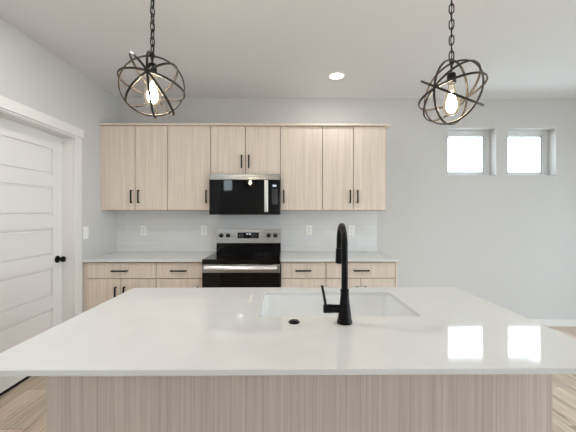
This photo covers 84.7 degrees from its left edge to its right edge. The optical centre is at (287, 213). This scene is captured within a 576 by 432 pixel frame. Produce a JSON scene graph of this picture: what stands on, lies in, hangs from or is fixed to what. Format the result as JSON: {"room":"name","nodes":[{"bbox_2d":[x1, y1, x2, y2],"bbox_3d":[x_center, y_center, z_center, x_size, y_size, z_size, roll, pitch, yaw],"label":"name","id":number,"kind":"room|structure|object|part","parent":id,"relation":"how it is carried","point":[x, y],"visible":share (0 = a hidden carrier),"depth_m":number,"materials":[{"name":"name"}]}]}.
{"room":"kitchen","nodes":[
{"label":"kitchen","id":0,"kind":"room"},
{"bbox_2d":[0,17,116,312],"bbox_3d":[-2.080,-0.018,0.362,0.170,2.725,6.760,0,0,-1],"label":"wall","id":1,"kind":"structure","parent":0,"point":[32,76],"depth_m":2.99,"materials":[{"name":"grey paint"}]},
{"bbox_2d":[0,117,65,395],"bbox_3d":[-2.100,0.314,2.577,0.108,2.057,0.774,0,0,-1],"label":"door","id":2,"kind":"structure","parent":1,"relation":"in","point":[31,258],"depth_m":2.58,"materials":[{"name":"white paint"}]},
{"bbox_3d":[-2.123,-0.465,2.570,0.007,0.200,0.511,0,0,0],"label":"panel","id":3,"kind":"part","parent":2,"relation":"part of","materials":[{"name":"white paint"}]},
{"bbox_3d":[-2.123,-0.110,2.570,0.007,0.213,0.511,0,0,0],"label":"panel","id":4,"kind":"part","parent":2,"relation":"part of","materials":[{"name":"white paint"}]},
{"bbox_3d":[-2.123,0.251,2.570,0.007,0.213,0.511,0,0,0],"label":"panel","id":5,"kind":"part","parent":2,"relation":"part of","materials":[{"name":"white paint"}]},
{"bbox_3d":[-2.123,0.614,2.570,0.007,0.223,0.511,0,0,0],"label":"panel","id":6,"kind":"part","parent":2,"relation":"part of","materials":[{"name":"white paint"}]},
{"bbox_3d":[-2.123,0.974,2.570,0.007,0.213,0.511,0,0,0],"label":"panel","id":7,"kind":"part","parent":2,"relation":"part of","materials":[{"name":"white paint"}]},
{"bbox_3d":[-2.084,0.415,2.902,0.070,0.066,0.066,0,0,0],"label":"knob","id":8,"kind":"part","parent":2,"relation":"part of","materials":[{"name":"black metal"}]},
{"bbox_2d":[0,108,81,322],"bbox_3d":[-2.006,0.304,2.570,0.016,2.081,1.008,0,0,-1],"label":"trim","id":9,"kind":"structure","parent":1,"relation":"attached to","point":[77,140],"depth_m":3.01,"materials":[{"name":"white paint"}]},
{"bbox_2d":[0,95,83,137],"bbox_3d":[-2.001,-0.779,2.567,0.026,0.083,1.038,0,0,-1],"label":"trim","id":10,"kind":"structure","parent":1,"relation":"attached to","point":[7,104],"depth_m":2.52,"materials":[{"name":"white paint"}]},
{"bbox_2d":[83,226,88,238],"bbox_3d":[-2.015,0.188,3.151,0.009,0.126,0.084,0,0,-1],"label":"light switch","id":11,"kind":"object","parent":1,"relation":"attached to","point":[85,229],"visible":1,"depth_m":3.15,"materials":[{"name":"white plastic"}]},
{"bbox_2d":[0,0,575,98],"bbox_3d":[1.451,-1.440,0.393,7.232,0.120,7.100,0,0,-1],"label":"ceiling","id":12,"kind":"structure","parent":0,"point":[526,49],"depth_m":2.57,"materials":[{"name":"white paint"}]},
{"bbox_2d":[117,0,185,118],"bbox_3d":[-0.598,-0.904,1.395,0.278,0.952,0.286,0,0,-1],"label":"pendant light","id":13,"kind":"object","parent":12,"relation":"hanging from","point":[150,69],"visible":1,"depth_m":1.38,"materials":[{"name":"brown metal"}]},
{"bbox_3d":[-0.598,-0.692,1.395,0.020,0.046,0.020,0,0,0],"label":"stem","id":14,"kind":"part","parent":13,"relation":"part of","materials":[{"name":"brown metal"}]},
{"bbox_2d":[148,62,156,75],"bbox_3d":[-0.598,-0.641,1.395,0.038,0.046,0.038,0,0,0],"label":"socket","id":15,"kind":"object","parent":13,"relation":"attached to","point":[150,64],"depth_m":1.38,"materials":[{"name":"black metal"}]},
{"bbox_3d":[-0.598,-0.550,1.395,0.069,0.144,0.069,0,0,0],"label":"bulb","id":16,"kind":"part","parent":13,"relation":"part of","materials":[{"name":"clear glass"}]},
{"bbox_2d":[328,72,344,79],"bbox_3d":[0.483,-1.376,3.148,0.176,0.006,0.176,0,0,-1],"label":"recessed light","id":17,"kind":"object","parent":12,"relation":"in","point":[334,75],"visible":1,"depth_m":3.13,"materials":[{"name":"white plastic"}]},
{"bbox_2d":[418,0,487,124],"bbox_3d":[0.728,-0.889,1.406,0.276,0.980,0.285,0,0,31],"label":"pendant light","id":18,"kind":"object","parent":12,"relation":"hanging from","point":[451,106],"visible":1,"depth_m":1.39,"materials":[{"name":"brown metal"}]},
{"bbox_3d":[0.728,-0.661,1.406,0.020,0.058,0.020,0,0,0],"label":"stem","id":19,"kind":"part","parent":18,"relation":"part of","materials":[{"name":"brown metal"}]},
{"bbox_2d":[447,72,455,84],"bbox_3d":[0.728,-0.604,1.406,0.038,0.046,0.038,0,0,0],"label":"socket","id":20,"kind":"object","parent":18,"relation":"attached to","point":[452,74],"depth_m":1.39,"materials":[{"name":"black metal"}]},
{"bbox_3d":[0.728,-0.512,1.406,0.069,0.146,0.069,0,0,0],"label":"bulb","id":21,"kind":"part","parent":18,"relation":"part of","materials":[{"name":"clear glass"}]},
{"bbox_2d":[0,326,575,431],"bbox_3d":[1.451,1.405,0.393,7.232,0.120,7.100,0,0,-1],"label":"floor","id":22,"kind":"structure","parent":0,"point":[23,408],"depth_m":2.23,"materials":[{"name":"brown wood"}]},
{"bbox_2d":[83,262,156,312],"bbox_3d":[-1.661,0.908,3.408,0.719,0.874,0.673,0,0,-1],"label":"base cabinet","id":23,"kind":"object","parent":22,"relation":"on","point":[102,281],"visible":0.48,"depth_m":3.11,"materials":[{"name":"brown wood"}]},
{"bbox_3d":[-1.813,0.938,3.114,0.332,0.598,0.019,0,0,0],"label":"door","id":24,"kind":"part","parent":23,"relation":"part of","materials":[{"name":"brown wood"}]},
{"bbox_3d":[-1.649,0.557,3.089,0.155,0.014,0.034,0,0,0],"label":"pull handle","id":25,"kind":"part","parent":23,"relation":"part of","materials":[{"name":"black metal"}]},
{"bbox_3d":[-1.640,0.557,3.115,0.678,0.152,0.019,0,0,0],"label":"drawer","id":26,"kind":"part","parent":23,"relation":"part of","materials":[{"name":"brown wood"}]},
{"bbox_3d":[-1.471,0.938,3.117,0.340,0.598,0.019,0,0,0],"label":"door","id":27,"kind":"part","parent":23,"relation":"part of","materials":[{"name":"brown wood"}]},
{"bbox_2d":[82,252,214,261],"bbox_3d":[-1.430,0.458,3.412,1.181,0.022,0.669,0,0,-1],"label":"countertop","id":28,"kind":"structure","parent":23,"relation":"on","point":[116,256],"depth_m":3.25,"materials":[{"name":"white stone"}]},
{"bbox_2d":[156,262,201,287],"bbox_3d":[-1.073,0.908,3.413,0.455,0.874,0.673,0,0,-1],"label":"base cabinet","id":29,"kind":"object","parent":22,"relation":"on","point":[168,274],"visible":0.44,"depth_m":3.11,"materials":[{"name":"brown wood"}]},
{"bbox_3d":[-1.074,0.557,3.094,0.155,0.014,0.034,0,0,0],"label":"pull handle","id":30,"kind":"part","parent":29,"relation":"part of","materials":[{"name":"black metal"}]},
{"bbox_3d":[-1.070,0.557,3.120,0.450,0.152,0.019,0,0,0],"label":"drawer","id":31,"kind":"part","parent":29,"relation":"part of","materials":[{"name":"brown wood"}]},
{"bbox_3d":[-1.070,0.938,3.120,0.450,0.598,0.019,0,0,0],"label":"door","id":32,"kind":"part","parent":29,"relation":"part of","materials":[{"name":"brown wood"}]},
{"bbox_2d":[202,229,280,287],"bbox_3d":[-0.457,0.761,3.359,0.753,1.168,0.759,0,0,-1],"label":"range","id":33,"kind":"object","parent":22,"relation":"on","point":[242,258],"visible":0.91,"depth_m":3.06,"materials":[{"name":"black metal"}]},
{"bbox_3d":[-0.453,0.510,3.017,0.694,0.042,0.075,0,0,0],"label":"oven handle","id":34,"kind":"part","parent":33,"relation":"part of","materials":[{"name":"silver metal"}]},
{"bbox_3d":[-0.454,0.845,3.078,0.749,0.551,0.044,0,0,0],"label":"oven door","id":35,"kind":"part","parent":33,"relation":"part of","materials":[{"name":"black glass"}]},
{"bbox_3d":[-0.454,0.528,3.077,0.749,0.080,0.046,0,0,0],"label":"door rail","id":36,"kind":"part","parent":33,"relation":"part of","materials":[{"name":"silver metal"}]},
{"bbox_2d":[202,252,280,263],"bbox_3d":[-0.457,0.461,3.385,0.753,0.047,0.667,0,0,0],"label":"cooktop","id":37,"kind":"object","parent":33,"relation":"in","point":[217,257],"depth_m":3.12,"materials":[{"name":"black glass"}]},
{"bbox_3d":[-0.464,0.250,3.684,0.248,0.068,0.008,0,0,0],"label":"display panel","id":38,"kind":"part","parent":33,"relation":"part of","materials":[{"name":"black glass"}]},
{"bbox_2d":[47,374,551,431],"bbox_3d":[0.046,0.902,1.533,1.871,0.887,0.731,0,0,-1],"label":"kitchen island","id":39,"kind":"object","parent":22,"relation":"on","point":[439,402],"visible":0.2,"depth_m":1.17,"materials":[{"name":"white quartz"},{"name":"light oak laminate"}]},
{"bbox_2d":[0,287,575,375],"bbox_3d":[0.050,0.449,1.397,1.930,0.018,0.998,0,0,-1],"label":"island countertop","id":40,"kind":"structure","parent":39,"relation":"on","point":[453,330],"depth_m":1.11,"materials":[{"name":"white stone"}]},
{"bbox_2d":[289,319,299,323],"bbox_3d":[0.025,0.435,1.281,0.045,0.010,0.045,0,0,-1],"label":"button","id":41,"kind":"object","parent":40,"relation":"in","point":[292,321],"visible":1,"depth_m":1.27,"materials":[{"name":"black metal"}]},
{"bbox_2d":[321,223,351,325],"bbox_3d":[0.195,0.239,1.363,0.127,0.402,0.236,0,0,-1],"label":"faucet","id":42,"kind":"object","parent":40,"relation":"on","point":[343,309],"visible":1,"depth_m":1.26,"materials":[{"name":"black metal"}]},
{"bbox_3d":[0.145,0.327,1.275,0.025,0.080,0.012,0,0,0],"label":"lever","id":43,"kind":"part","parent":42,"relation":"part of","materials":[{"name":"black metal"}]},
{"bbox_2d":[259,295,415,316],"bbox_3d":[0.223,0.574,1.569,0.745,0.232,0.466,0,0,-1],"label":"sink","id":44,"kind":"object","parent":40,"relation":"in","point":[273,305],"visible":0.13,"depth_m":1.78,"materials":[{"name":"white ceramic"}]},
{"bbox_2d":[281,262,325,286],"bbox_3d":[0.150,0.908,3.424,0.446,0.874,0.673,0,0,-1],"label":"base cabinet","id":45,"kind":"object","parent":22,"relation":"on","point":[293,274],"visible":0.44,"depth_m":3.12,"materials":[{"name":"brown wood"}]},
{"bbox_3d":[0.151,0.557,3.104,0.155,0.014,0.034,0,0,0],"label":"pull handle","id":46,"kind":"part","parent":45,"relation":"part of","materials":[{"name":"black metal"}]},
{"bbox_3d":[0.152,0.557,3.131,0.441,0.152,0.019,0,0,0],"label":"drawer","id":47,"kind":"part","parent":45,"relation":"part of","materials":[{"name":"brown wood"}]},
{"bbox_3d":[0.152,0.938,3.131,0.441,0.598,0.019,0,0,0],"label":"door","id":48,"kind":"part","parent":45,"relation":"part of","materials":[{"name":"brown wood"}]},
{"bbox_2d":[326,262,397,286],"bbox_3d":[0.729,0.908,3.429,0.710,0.874,0.673,0,0,-1],"label":"base cabinet","id":49,"kind":"object","parent":22,"relation":"on","point":[360,274],"visible":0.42,"depth_m":3.13,"materials":[{"name":"brown wood"}]},
{"bbox_2d":[280,252,399,261],"bbox_3d":[0.508,0.458,3.429,1.173,0.022,0.669,0,0,-1],"label":"countertop","id":50,"kind":"structure","parent":49,"relation":"on","point":[285,256],"depth_m":3.25,"materials":[{"name":"white stone"}]},
{"bbox_3d":[0.548,0.938,3.134,0.339,0.598,0.019,0,0,0],"label":"door","id":51,"kind":"part","parent":49,"relation":"part of","materials":[{"name":"brown wood"}]},
{"bbox_3d":[0.720,0.557,3.136,0.682,0.152,0.019,0,0,0],"label":"drawer","id":52,"kind":"part","parent":49,"relation":"part of","materials":[{"name":"brown wood"}]},
{"bbox_3d":[0.725,0.557,3.109,0.155,0.014,0.034,0,0,0],"label":"pull handle","id":53,"kind":"part","parent":49,"relation":"part of","materials":[{"name":"black metal"}]},
{"bbox_3d":[0.892,0.938,3.137,0.337,0.598,0.019,0,0,0],"label":"door","id":54,"kind":"part","parent":49,"relation":"part of","materials":[{"name":"brown wood"}]},
{"bbox_3d":[1.073,0.908,3.448,0.022,0.874,0.641,0,0,0],"label":"panel","id":55,"kind":"part","parent":49,"relation":"part of","materials":[{"name":"brown wood"}]},
{"bbox_2d":[117,97,575,318],"bbox_3d":[1.420,-0.018,3.857,7.232,2.725,0.170,0,0,-1],"label":"wall","id":56,"kind":"structure","parent":0,"point":[504,240],"depth_m":3.78,"materials":[{"name":"grey paint"}]},
{"bbox_2d":[101,126,176,210],"bbox_3d":[-1.662,-0.496,3.558,0.719,0.911,0.373,0,0,-1],"label":"upper cabinet","id":57,"kind":"object","parent":56,"relation":"attached to","point":[134,159],"visible":0.89,"depth_m":3.41,"materials":[{"name":"brown wood"}]},
{"bbox_3d":[-1.814,-0.496,3.414,0.335,0.904,0.019,0,0,0],"label":"door","id":58,"kind":"part","parent":57,"relation":"part of","materials":[{"name":"brown wood"}]},
{"bbox_3d":[-1.644,-0.047,3.586,0.683,0.012,0.318,0,0,0],"label":"panel","id":59,"kind":"part","parent":57,"relation":"part of","materials":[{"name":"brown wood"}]},
{"bbox_3d":[-1.472,-0.496,3.417,0.337,0.904,0.019,0,0,0],"label":"door","id":60,"kind":"part","parent":57,"relation":"part of","materials":[{"name":"brown wood"}]},
{"bbox_2d":[99,123,390,128],"bbox_3d":[-0.456,-0.964,3.575,3.133,0.021,0.361,0,0,-1],"label":"board","id":61,"kind":"object","parent":57,"relation":"on","point":[387,126],"visible":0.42,"depth_m":3.40,"materials":[{"name":"beige wood"}]},
{"bbox_2d":[168,126,210,210],"bbox_3d":[-1.070,-0.496,3.563,0.463,0.911,0.373,0,0,-1],"label":"upper cabinet","id":62,"kind":"object","parent":56,"relation":"attached to","point":[189,147],"visible":0.79,"depth_m":3.41,"materials":[{"name":"brown wood"}]},
{"bbox_3d":[-1.070,-0.047,3.591,0.463,0.012,0.318,0,0,0],"label":"panel","id":63,"kind":"part","parent":62,"relation":"part of","materials":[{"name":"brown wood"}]},
{"bbox_2d":[211,126,280,177],"bbox_3d":[-0.461,-0.690,3.569,0.754,0.525,0.373,0,0,-1],"label":"upper cabinet","id":64,"kind":"object","parent":56,"relation":"attached to","point":[234,149],"visible":0.87,"depth_m":3.42,"materials":[{"name":"brown wood"}]},
{"bbox_3d":[-0.648,-0.689,3.424,0.371,0.518,0.019,0,0,0],"label":"door","id":65,"kind":"part","parent":64,"relation":"part of","materials":[{"name":"brown wood"}]},
{"bbox_2d":[209,174,280,214],"bbox_3d":[-0.460,-0.207,3.523,0.749,0.434,0.442,0,0,-1],"label":"microwave","id":66,"kind":"object","parent":64,"relation":"attached to","point":[229,194],"visible":1,"depth_m":3.34,"materials":[{"name":"black glass"}]},
{"bbox_3d":[-0.229,-0.188,3.325,0.039,0.334,0.042,0,0,0],"label":"handle","id":67,"kind":"part","parent":66,"relation":"part of","materials":[{"name":"silver metal"}]},
{"bbox_3d":[-0.143,-0.178,3.359,0.118,0.370,0.024,0,0,0],"label":"control panel","id":68,"kind":"part","parent":66,"relation":"part of","materials":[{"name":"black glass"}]},
{"bbox_3d":[-0.271,-0.689,3.427,0.372,0.518,0.019,0,0,0],"label":"door","id":69,"kind":"part","parent":64,"relation":"part of","materials":[{"name":"brown wood"}]},
{"bbox_2d":[117,211,376,251],"bbox_3d":[-0.483,0.203,3.751,3.082,0.486,0.009,0,0,-1],"label":"tile backsplash","id":70,"kind":"structure","parent":56,"relation":"attached to","point":[167,231],"depth_m":3.75,"materials":[{"name":"white tile"}]},
{"bbox_2d":[141,225,146,234],"bbox_3d":[-1.705,0.192,3.732,0.072,0.116,0.008,0,0,-1],"label":"wall outlet","id":71,"kind":"object","parent":70,"relation":"attached to","point":[143,227],"visible":1,"depth_m":3.73,"materials":[{"name":"white plastic"}]},
{"bbox_2d":[201,225,206,234],"bbox_3d":[-0.995,0.192,3.738,0.072,0.116,0.008,0,0,-1],"label":"wall outlet","id":72,"kind":"object","parent":70,"relation":"attached to","point":[203,227],"visible":1,"depth_m":3.73,"materials":[{"name":"white plastic"}]},
{"bbox_2d":[306,225,311,234],"bbox_3d":[0.247,0.192,3.748,0.072,0.116,0.008,0,0,-1],"label":"wall outlet","id":73,"kind":"object","parent":70,"relation":"attached to","point":[308,227],"visible":1,"depth_m":3.75,"materials":[{"name":"white plastic"}]},
{"bbox_2d":[349,225,354,234],"bbox_3d":[0.755,0.192,3.753,0.072,0.116,0.008,0,0,-1],"label":"wall outlet","id":74,"kind":"object","parent":70,"relation":"attached to","point":[351,227],"visible":1,"depth_m":3.75,"materials":[{"name":"white plastic"}]},
{"bbox_2d":[281,126,321,210],"bbox_3d":[0.144,-0.496,3.574,0.454,0.911,0.373,0,0,-1],"label":"upper cabinet","id":75,"kind":"object","parent":56,"relation":"attached to","point":[301,146],"visible":0.99,"depth_m":3.42,"materials":[{"name":"brown wood"}]},
{"bbox_3d":[0.144,-0.047,3.602,0.454,0.012,0.318,0,0,0],"label":"panel","id":76,"kind":"part","parent":75,"relation":"part of","materials":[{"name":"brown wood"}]},
{"bbox_2d":[320,127,385,210],"bbox_3d":[0.718,-0.496,3.579,0.691,0.911,0.373,0,0,-1],"label":"upper cabinet","id":77,"kind":"object","parent":56,"relation":"attached to","point":[353,158],"visible":0.95,"depth_m":3.43,"materials":[{"name":"brown wood"}]},
{"bbox_3d":[0.541,-0.496,3.434,0.330,0.904,0.019,0,0,0],"label":"door","id":78,"kind":"part","parent":77,"relation":"part of","materials":[{"name":"brown wood"}]},
{"bbox_3d":[0.716,-0.047,3.607,0.687,0.012,0.318,0,0,0],"label":"panel","id":79,"kind":"part","parent":77,"relation":"part of","materials":[{"name":"brown wood"}]},
{"bbox_3d":[0.885,-0.496,3.437,0.346,0.904,0.019,0,0,0],"label":"door","id":80,"kind":"part","parent":77,"relation":"part of","materials":[{"name":"brown wood"}]},
{"bbox_3d":[1.061,-0.496,3.601,0.004,0.911,0.335,0,0,0],"label":"panel","id":81,"kind":"part","parent":77,"relation":"part of","materials":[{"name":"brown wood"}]},
{"bbox_2d":[448,131,489,174],"bbox_3d":[2.200,-0.746,3.922,0.580,0.566,0.050,0,0,-1],"label":"window","id":82,"kind":"structure","parent":56,"relation":"in","point":[485,135],"depth_m":3.90,"materials":[{"name":"white plastic"}]},
{"bbox_2d":[508,131,547,174],"bbox_3d":[2.923,-0.746,3.929,0.579,0.566,0.050,0,0,-1],"label":"window","id":83,"kind":"structure","parent":56,"relation":"in","point":[543,135],"depth_m":3.91,"materials":[{"name":"white plastic"}]},
{"bbox_2d":[531,319,575,326],"bbox_3d":[2.970,1.304,3.779,3.762,0.083,0.014,0,0,-1],"label":"baseboard","id":84,"kind":"structure","parent":56,"relation":"attached to","point":[547,322],"depth_m":3.77,"materials":[{"name":"white paint"}]}
]}

